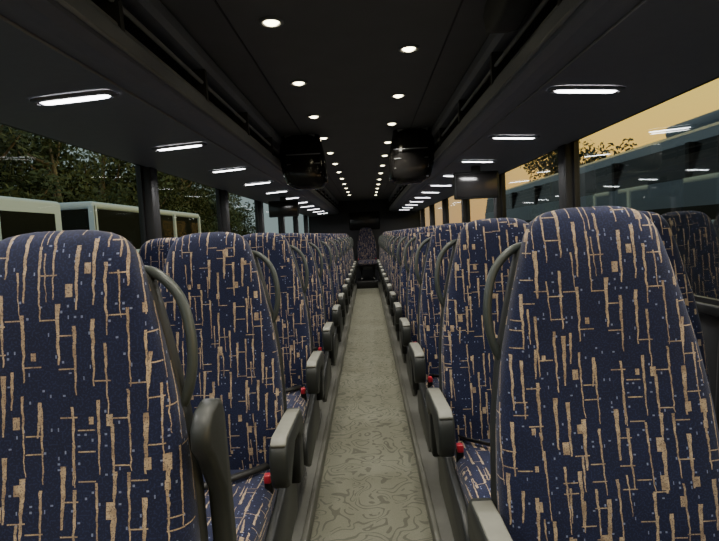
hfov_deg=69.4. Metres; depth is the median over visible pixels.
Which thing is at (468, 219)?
window
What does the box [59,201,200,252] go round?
bus
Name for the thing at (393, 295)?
seat
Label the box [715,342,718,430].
seat
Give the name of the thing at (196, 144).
light
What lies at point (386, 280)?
seat
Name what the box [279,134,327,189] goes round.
housing
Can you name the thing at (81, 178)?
tree
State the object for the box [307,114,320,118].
recessed light
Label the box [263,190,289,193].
light
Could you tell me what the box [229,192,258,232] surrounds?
window
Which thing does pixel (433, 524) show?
trim
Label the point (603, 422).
seat
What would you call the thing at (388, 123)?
recessed light
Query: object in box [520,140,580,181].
tree
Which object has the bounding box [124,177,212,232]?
tree
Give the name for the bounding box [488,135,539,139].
light
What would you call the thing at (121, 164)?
tree
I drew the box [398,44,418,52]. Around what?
recessed light
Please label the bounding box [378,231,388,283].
seat
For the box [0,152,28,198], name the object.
tree
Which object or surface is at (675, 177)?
coach
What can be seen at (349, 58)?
ceiling
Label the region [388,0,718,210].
luggage rack
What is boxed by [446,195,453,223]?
window
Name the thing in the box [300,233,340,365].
seat
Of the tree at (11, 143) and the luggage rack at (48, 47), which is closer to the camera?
the luggage rack at (48, 47)
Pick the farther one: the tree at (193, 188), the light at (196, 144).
the tree at (193, 188)
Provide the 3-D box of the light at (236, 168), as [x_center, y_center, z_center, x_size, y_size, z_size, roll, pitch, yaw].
[-0.887,-0.681,3.524,0.270,0.028,0.090,-3,4,1]
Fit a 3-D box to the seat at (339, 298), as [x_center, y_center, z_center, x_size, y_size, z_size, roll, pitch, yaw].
[-0.396,0.243,4.800,0.503,1.172,0.654,-3,4,1]
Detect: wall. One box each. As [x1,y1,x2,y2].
[135,165,308,245]
[308,199,420,282]
[420,140,718,414]
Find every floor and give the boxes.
[291,283,355,540]
[310,287,432,540]
[379,281,453,540]
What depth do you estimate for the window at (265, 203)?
8.01 m
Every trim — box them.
[301,283,356,540]
[378,281,441,540]
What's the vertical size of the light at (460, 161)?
0.028 m
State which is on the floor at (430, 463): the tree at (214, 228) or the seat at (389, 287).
the seat at (389, 287)
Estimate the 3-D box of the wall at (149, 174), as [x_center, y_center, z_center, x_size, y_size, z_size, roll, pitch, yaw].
[-1.232,-0.102,5.272,0.090,2.000,14.105,-3,4,1]
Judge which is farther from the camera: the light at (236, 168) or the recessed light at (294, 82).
the light at (236, 168)
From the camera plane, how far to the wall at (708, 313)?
3.06 m
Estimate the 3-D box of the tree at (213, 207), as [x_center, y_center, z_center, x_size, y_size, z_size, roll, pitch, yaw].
[-13.095,-4.684,46.984,6.196,9.670,9.791,-2,4,8]
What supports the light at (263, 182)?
attached to the luggage rack at (48, 47)
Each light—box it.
[30,90,118,106]
[151,142,206,151]
[208,167,248,172]
[242,181,272,185]
[259,16,283,27]
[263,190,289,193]
[290,80,307,85]
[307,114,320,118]
[386,122,397,125]
[390,93,405,97]
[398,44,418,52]
[459,160,496,162]
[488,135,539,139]
[547,86,625,94]
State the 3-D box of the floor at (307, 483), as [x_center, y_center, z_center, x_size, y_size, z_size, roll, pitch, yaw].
[-0.658,0.838,5.332,1.000,0.060,14.100,-3,4,1]
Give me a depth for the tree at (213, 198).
45.51 m
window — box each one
[0,123,147,244]
[157,170,221,231]
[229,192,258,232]
[265,203,280,233]
[432,201,439,225]
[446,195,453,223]
[466,199,469,222]
[501,148,557,217]
[572,76,718,305]
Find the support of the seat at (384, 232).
on the floor at (430, 463)
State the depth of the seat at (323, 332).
3.30 m
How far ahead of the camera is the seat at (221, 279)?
1.64 m
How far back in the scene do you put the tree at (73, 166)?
28.81 m
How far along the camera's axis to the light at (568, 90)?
1.88 m
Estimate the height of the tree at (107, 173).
10.057 m
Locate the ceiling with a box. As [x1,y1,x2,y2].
[123,0,557,200]
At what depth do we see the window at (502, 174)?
4.68 m
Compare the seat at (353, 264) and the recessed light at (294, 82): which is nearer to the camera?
the recessed light at (294, 82)
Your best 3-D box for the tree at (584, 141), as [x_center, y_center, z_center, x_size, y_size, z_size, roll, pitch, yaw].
[8.996,-2.206,20.630,3.861,6.026,6.102,-1,4,26]
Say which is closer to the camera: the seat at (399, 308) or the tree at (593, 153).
the seat at (399, 308)
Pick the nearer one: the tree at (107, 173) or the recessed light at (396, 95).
the recessed light at (396, 95)
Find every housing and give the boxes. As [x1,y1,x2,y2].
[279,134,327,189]
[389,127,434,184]
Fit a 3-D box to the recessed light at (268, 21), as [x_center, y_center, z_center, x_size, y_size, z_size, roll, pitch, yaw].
[-0.325,-0.912,1.916,0.092,0.014,0.092,-3,4,1]
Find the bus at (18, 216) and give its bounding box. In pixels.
[0,196,61,240]
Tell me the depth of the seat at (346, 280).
6.62 m
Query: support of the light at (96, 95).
attached to the luggage rack at (48, 47)
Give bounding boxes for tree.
[0,124,80,202]
[0,125,129,204]
[0,127,103,202]
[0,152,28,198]
[0,183,31,198]
[1,184,14,196]
[59,144,137,206]
[72,150,171,210]
[73,166,129,204]
[74,147,189,212]
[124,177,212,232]
[129,165,190,212]
[169,179,216,232]
[174,178,243,231]
[176,177,212,231]
[184,183,217,232]
[199,188,245,234]
[200,184,255,235]
[204,187,255,234]
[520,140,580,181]
[579,138,636,165]
[579,141,608,163]
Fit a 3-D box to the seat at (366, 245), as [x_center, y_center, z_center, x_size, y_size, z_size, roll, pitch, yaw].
[0.172,-0.394,11.795,0.466,1.172,0.654,-3,4,1]
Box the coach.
[485,109,718,298]
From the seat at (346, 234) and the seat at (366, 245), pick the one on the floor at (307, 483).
the seat at (346, 234)
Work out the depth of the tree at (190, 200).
38.30 m
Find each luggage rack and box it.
[0,0,338,216]
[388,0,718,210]
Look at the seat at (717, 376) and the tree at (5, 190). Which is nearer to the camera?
the seat at (717, 376)
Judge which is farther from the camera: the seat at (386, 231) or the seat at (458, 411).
the seat at (386, 231)
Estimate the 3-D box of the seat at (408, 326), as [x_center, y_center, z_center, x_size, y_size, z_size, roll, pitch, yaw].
[0.505,0.310,3.158,0.503,1.172,0.654,-3,4,1]
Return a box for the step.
[357,278,377,288]
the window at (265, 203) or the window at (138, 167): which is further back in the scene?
the window at (265, 203)
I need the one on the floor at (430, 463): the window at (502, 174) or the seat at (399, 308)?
the seat at (399, 308)
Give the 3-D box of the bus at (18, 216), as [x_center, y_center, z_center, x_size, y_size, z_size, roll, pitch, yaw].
[-7.552,0.448,9.515,2.620,3.870,6.700,-3,4,1]
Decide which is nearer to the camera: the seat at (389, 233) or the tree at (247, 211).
the seat at (389, 233)
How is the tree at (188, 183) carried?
on the ground
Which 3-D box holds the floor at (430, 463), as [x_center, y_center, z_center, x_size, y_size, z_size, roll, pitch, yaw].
[0.840,0.762,5.305,1.000,0.060,14.100,-3,4,1]
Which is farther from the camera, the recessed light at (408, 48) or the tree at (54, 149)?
the tree at (54, 149)
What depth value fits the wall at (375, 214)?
12.24 m
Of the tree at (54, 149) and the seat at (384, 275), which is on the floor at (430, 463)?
the seat at (384, 275)
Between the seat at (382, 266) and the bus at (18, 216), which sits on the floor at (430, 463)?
the seat at (382, 266)
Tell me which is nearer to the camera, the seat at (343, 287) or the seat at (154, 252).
the seat at (154, 252)
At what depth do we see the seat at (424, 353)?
2.54 m
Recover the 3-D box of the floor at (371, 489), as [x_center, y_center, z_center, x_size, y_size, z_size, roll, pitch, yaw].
[0.096,0.889,5.325,2.640,0.120,14.100,-3,4,1]
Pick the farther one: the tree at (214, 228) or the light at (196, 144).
the tree at (214, 228)
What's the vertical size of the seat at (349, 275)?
1.172 m
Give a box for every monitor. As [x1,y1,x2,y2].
[268,197,298,217]
[453,166,498,199]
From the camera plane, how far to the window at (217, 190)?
4.72 m
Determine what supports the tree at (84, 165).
on the ground
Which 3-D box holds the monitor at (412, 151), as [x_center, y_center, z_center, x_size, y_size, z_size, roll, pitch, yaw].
[0.409,-0.893,4.061,0.370,0.424,0.247,-3,4,1]
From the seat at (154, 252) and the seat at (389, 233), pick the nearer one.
the seat at (154, 252)
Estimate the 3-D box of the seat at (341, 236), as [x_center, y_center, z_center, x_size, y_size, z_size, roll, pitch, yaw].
[-0.348,0.010,8.112,0.503,1.172,0.654,-3,4,1]
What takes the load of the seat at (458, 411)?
on the floor at (430, 463)
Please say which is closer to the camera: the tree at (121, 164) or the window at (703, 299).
the window at (703, 299)
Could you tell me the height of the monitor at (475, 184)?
0.252 m
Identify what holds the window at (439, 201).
in the wall at (708, 313)
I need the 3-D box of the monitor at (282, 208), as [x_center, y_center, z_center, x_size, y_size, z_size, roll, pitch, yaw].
[-0.890,-0.744,6.073,0.350,0.232,0.046,-3,4,1]
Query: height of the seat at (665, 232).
1.172 m
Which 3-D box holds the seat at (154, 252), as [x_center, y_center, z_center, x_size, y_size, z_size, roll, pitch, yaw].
[-0.911,0.442,2.325,0.466,1.172,0.654,-3,4,1]
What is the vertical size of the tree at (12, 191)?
9.541 m
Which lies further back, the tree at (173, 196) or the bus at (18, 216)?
the tree at (173, 196)
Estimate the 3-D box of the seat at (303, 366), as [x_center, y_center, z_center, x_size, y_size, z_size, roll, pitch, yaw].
[-0.431,0.417,2.317,0.503,1.172,0.654,-3,4,1]
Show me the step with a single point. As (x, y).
(365, 283)
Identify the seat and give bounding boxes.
[0,230,236,540]
[139,237,177,286]
[159,232,303,540]
[242,233,323,499]
[281,233,334,411]
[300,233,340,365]
[313,233,344,364]
[322,233,347,342]
[328,233,350,313]
[335,234,351,303]
[339,234,353,296]
[341,234,354,289]
[344,234,355,285]
[346,234,356,281]
[357,227,377,279]
[377,231,386,276]
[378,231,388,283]
[378,232,385,280]
[379,231,389,291]
[381,230,394,297]
[382,230,396,304]
[384,230,399,313]
[386,229,405,325]
[389,228,412,340]
[393,227,422,362]
[399,225,439,395]
[409,223,466,451]
[426,218,528,540]
[467,206,718,540]
[640,211,710,390]
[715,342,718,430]
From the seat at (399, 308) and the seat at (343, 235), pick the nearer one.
the seat at (399, 308)
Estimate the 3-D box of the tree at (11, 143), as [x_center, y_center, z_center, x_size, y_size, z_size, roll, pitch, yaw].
[-13.867,-2.425,19.088,9.112,9.105,7.216,-2,4,17]
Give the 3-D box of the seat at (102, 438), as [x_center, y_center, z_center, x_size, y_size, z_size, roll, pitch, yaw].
[-0.463,0.534,0.661,0.488,1.172,0.654,-3,4,1]

